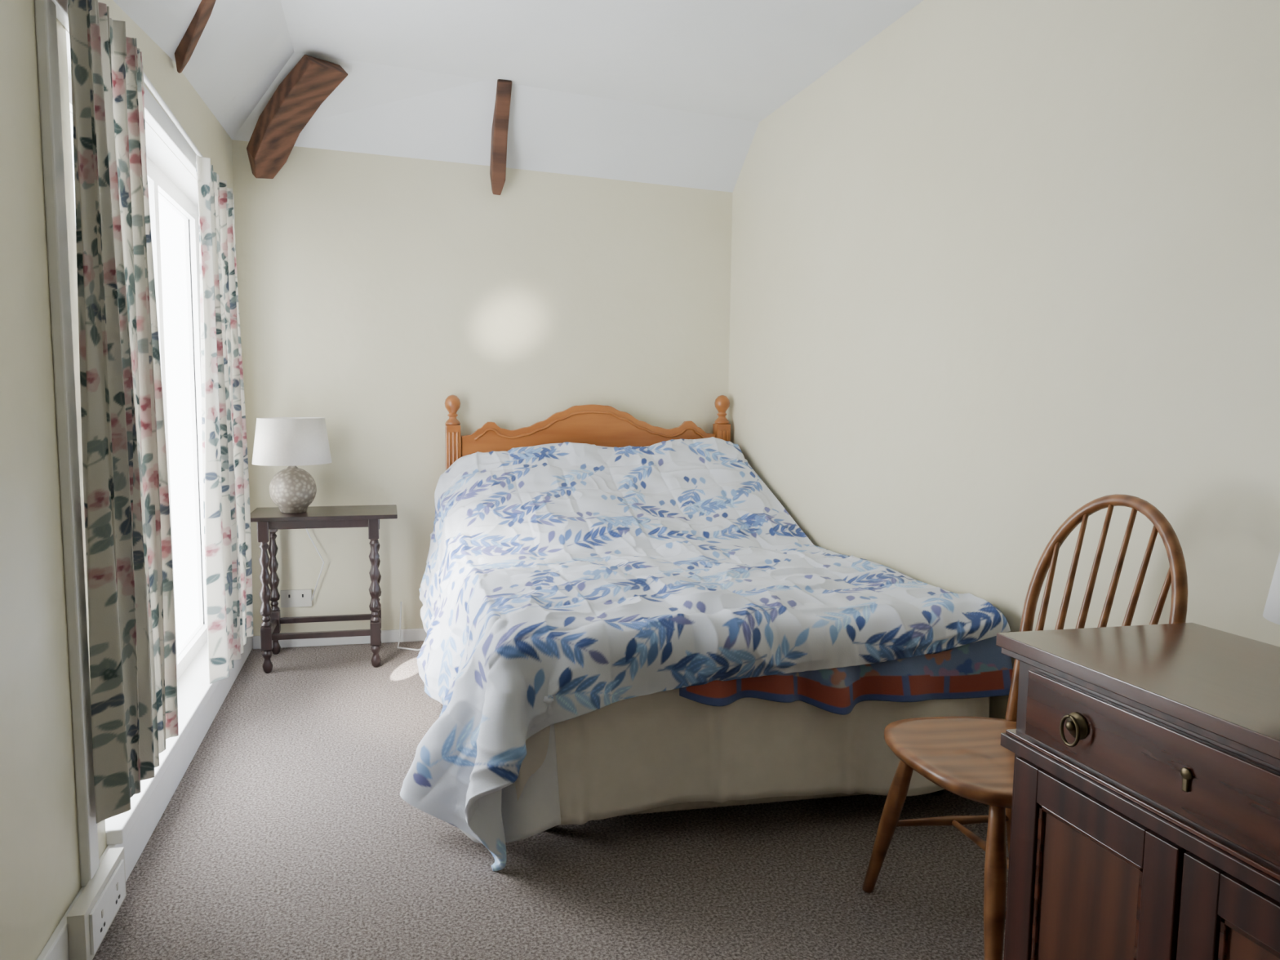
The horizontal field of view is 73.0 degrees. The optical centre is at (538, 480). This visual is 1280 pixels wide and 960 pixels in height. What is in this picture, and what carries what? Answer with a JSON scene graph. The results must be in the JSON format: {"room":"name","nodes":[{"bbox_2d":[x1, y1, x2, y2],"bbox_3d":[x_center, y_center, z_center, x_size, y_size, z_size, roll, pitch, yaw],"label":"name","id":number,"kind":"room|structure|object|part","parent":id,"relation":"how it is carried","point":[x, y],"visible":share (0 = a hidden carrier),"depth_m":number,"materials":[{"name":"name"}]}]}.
{"room":"bedroom","nodes":[
{"label":"bedroom","id":0,"kind":"room"},
{"bbox_2d":[0,0,235,959],"bbox_3d":[-0.948,-0.105,1.225,0.140,2.280,5.350,-1,5,-10],"label":"wall","id":1,"kind":"structure","parent":0,"point":[40,876],"depth_m":1.59,"materials":[{"name":"beige paint"}]},
{"bbox_2d":[66,847,126,959],"bbox_3d":[-0.924,0.897,1.808,0.040,0.115,0.260,-1,5,-10],"label":"power socket","id":2,"kind":"object","parent":1,"relation":"attached to","point":[94,912],"visible":1,"depth_m":1.76,"materials":[{"name":"beige plastic"}]},
{"bbox_2d":[34,0,219,886],"bbox_3d":[-1.161,-0.165,2.650,0.135,1.870,1.930,-1,5,-10],"label":"trim","id":3,"kind":"structure","parent":1,"relation":"attached to","point":[194,689],"depth_m":1.75,"materials":[{"name":"white paint"}]},
{"bbox_2d":[68,77,207,680],"bbox_3d":[-1.247,-0.144,2.693,0.040,1.760,1.700,-1,5,-10],"label":"window","id":4,"kind":"structure","parent":1,"relation":"in","point":[159,184],"depth_m":3.41,"materials":[{"name":"white paint"}]},
{"bbox_2d":[36,636,252,959],"bbox_3d":[-0.870,0.964,1.339,0.018,0.130,5.350,-1,5,-10],"label":"baseboard","id":5,"kind":"structure","parent":1,"relation":"attached to","point":[56,948],"depth_m":2.37,"materials":[{"name":"white paint"}]},
{"bbox_2d":[143,72,213,172],"bbox_3d":[-1.070,-1.053,2.485,0.027,0.054,1.840,-1,5,-10],"label":"rail","id":6,"kind":"object","parent":1,"relation":"attached to","point":[146,80],"visible":0.31,"depth_m":2.45,"materials":[{"name":"white paint"}]},
{"bbox_2d":[67,0,178,823],"bbox_3d":[-0.946,-0.157,1.973,0.084,1.728,0.496,-1,5,-10],"label":"curtain","id":7,"kind":"object","parent":6,"relation":"hanging from","point":[132,648],"visible":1,"depth_m":1.85,"materials":[{"name":"fabric"}]},
{"bbox_2d":[195,155,253,684],"bbox_3d":[-1.148,-0.202,3.142,0.082,1.748,0.626,-1,5,-10],"label":"curtain","id":8,"kind":"object","parent":6,"relation":"hanging from","point":[225,476],"visible":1,"depth_m":2.97,"materials":[{"name":"white fabric"}]},
{"bbox_2d":[231,139,732,635],"bbox_3d":[-0.201,-0.373,4.060,2.320,2.280,0.001,-1,5,-10],"label":"wall","id":9,"kind":"structure","parent":0,"point":[375,291],"depth_m":4.00,"materials":[{"name":"beige paint"}]},
{"bbox_2d":[280,589,311,607],"bbox_3d":[-1.125,0.549,3.976,0.140,0.080,0.014,-1,5,-10],"label":"wall socket","id":10,"kind":"object","parent":9,"relation":"attached to","point":[292,597],"visible":1,"depth_m":3.97,"materials":[{"name":"beige plastic"}]},
{"bbox_2d":[252,628,426,648],"bbox_3d":[-0.190,0.733,4.158,2.300,0.060,0.016,-1,5,-10],"label":"baseboard","id":11,"kind":"structure","parent":9,"relation":"attached to","point":[409,634],"depth_m":4.03,"materials":[{"name":"white paint"}]},
{"bbox_2d":[112,0,923,192],"bbox_3d":[0.264,-1.246,1.332,2.320,0.430,5.350,-1,5,-10],"label":"ceiling","id":12,"kind":"structure","parent":0,"point":[678,93],"depth_m":3.32,"materials":[{"name":"white paint"}]},
{"bbox_2d":[174,0,216,73],"bbox_3d":[-0.936,-1.423,2.448,0.333,0.307,0.615,-1,5,-10],"label":"ceiling beam","id":13,"kind":"structure","parent":12,"relation":"attached to","point":[183,53],"depth_m":2.59,"materials":[{"name":"brown wood"}]},
{"bbox_2d":[246,54,347,178],"bbox_3d":[-0.995,-1.467,3.505,0.441,0.368,0.539,-1,5,-10],"label":"ceiling beam","id":14,"kind":"structure","parent":12,"relation":"attached to","point":[276,131],"depth_m":3.48,"materials":[{"name":"brown wood"}]},
{"bbox_2d":[489,79,511,195],"bbox_3d":[-0.166,-1.501,3.747,0.076,0.423,0.393,-1,5,-10],"label":"ceiling beam","id":15,"kind":"structure","parent":12,"relation":"attached to","point":[504,87],"depth_m":3.75,"materials":[{"name":"brown wood"}]},
{"bbox_2d":[92,640,1008,959],"bbox_3d":[0.264,1.039,1.547,2.340,0.060,5.370,-1,5,-10],"label":"floor","id":16,"kind":"structure","parent":0,"point":[289,833],"depth_m":2.10,"materials":[{"name":"carpet"}]},
{"bbox_2d":[250,504,397,673],"bbox_3d":[-0.932,0.466,3.765,0.620,0.665,0.350,-1,5,-10],"label":"side table","id":17,"kind":"object","parent":16,"relation":"on","point":[269,520],"visible":1,"depth_m":3.64,"materials":[{"name":"brown wood"}]},
{"bbox_2d":[252,417,331,513],"bbox_3d":[-1.059,-0.064,3.682,0.330,0.405,0.330,-1,5,-10],"label":"table lamp","id":18,"kind":"object","parent":17,"relation":"on","point":[291,442],"visible":1,"depth_m":3.58,"materials":[{"name":"fabric"}]},
{"bbox_3d":[-1.059,-0.169,3.672,0.330,0.193,0.330,-1,5,-10],"label":"lamp shade","id":19,"kind":"part","parent":18,"relation":"part of","materials":[{"name":"fabric"}]},
{"bbox_2d":[306,528,420,651],"bbox_3d":[-0.790,0.436,3.983,0.618,0.678,0.142,1,5,6],"label":"power cable","id":20,"kind":"object","parent":16,"relation":"on","point":[400,620],"visible":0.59,"depth_m":3.96,"materials":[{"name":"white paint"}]},
{"bbox_2d":[444,395,1013,844],"bbox_3d":[0.357,0.271,3.144,1.516,1.170,2.060,-1,5,-10],"label":"bed","id":21,"kind":"object","parent":16,"relation":"on","point":[780,736],"visible":0.34,"depth_m":2.23,"materials":[{"name":"fabric"}]},
{"bbox_3d":[0.249,0.178,4.124,1.388,1.170,0.076,-1,5,-10],"label":"headboard","id":22,"kind":"part","parent":21,"relation":"part of","materials":[{"name":"brown wood"}]},
{"bbox_2d":[400,436,1010,871],"bbox_3d":[0.311,0.378,3.067,1.628,0.973,2.046,-1,5,-10],"label":"duvet","id":23,"kind":"object","parent":21,"relation":"on","point":[564,581],"visible":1,"depth_m":2.46,"materials":[{"name":"fabric"}]},
{"bbox_2d":[679,631,1013,715],"bbox_3d":[0.798,0.477,2.329,0.928,0.231,0.269,-1,5,-10],"label":"quilt","id":24,"kind":"object","parent":21,"relation":"on","point":[978,671],"depth_m":2.25,"materials":[{"name":"fabric"}]},
{"bbox_2d":[862,493,1187,959],"bbox_3d":[0.986,0.509,1.791,0.475,0.958,0.458,-1,5,-10],"label":"chair","id":25,"kind":"object","parent":16,"relation":"on","point":[965,757],"visible":0.59,"depth_m":1.79,"materials":[{"name":"brown wood"}]},
{"bbox_2d":[995,622,1279,959],"bbox_3d":[1.016,0.663,1.172,0.385,0.760,0.683,-1,5,-10],"label":"base cabinet","id":26,"kind":"object","parent":16,"relation":"on","point":[1145,822],"visible":1,"depth_m":1.22,"materials":[{"name":"brown wood"}]},
{"bbox_2d":[1262,551,1279,625],"bbox_3d":[1.078,0.184,1.136,0.180,0.199,0.180,-1,5,-10],"label":"table lamp","id":27,"kind":"object","parent":26,"relation":"on","point":[1271,613],"visible":1,"depth_m":1.16,"materials":[{"name":"white fabric"}]},
{"bbox_2d":[728,0,1279,719],"bbox_3d":[1.406,-0.199,1.633,0.001,2.390,5.350,-1,5,-10],"label":"wall","id":28,"kind":"structure","parent":0,"point":[1002,269],"depth_m":2.26,"materials":[{"name":"beige paint"}]}
]}

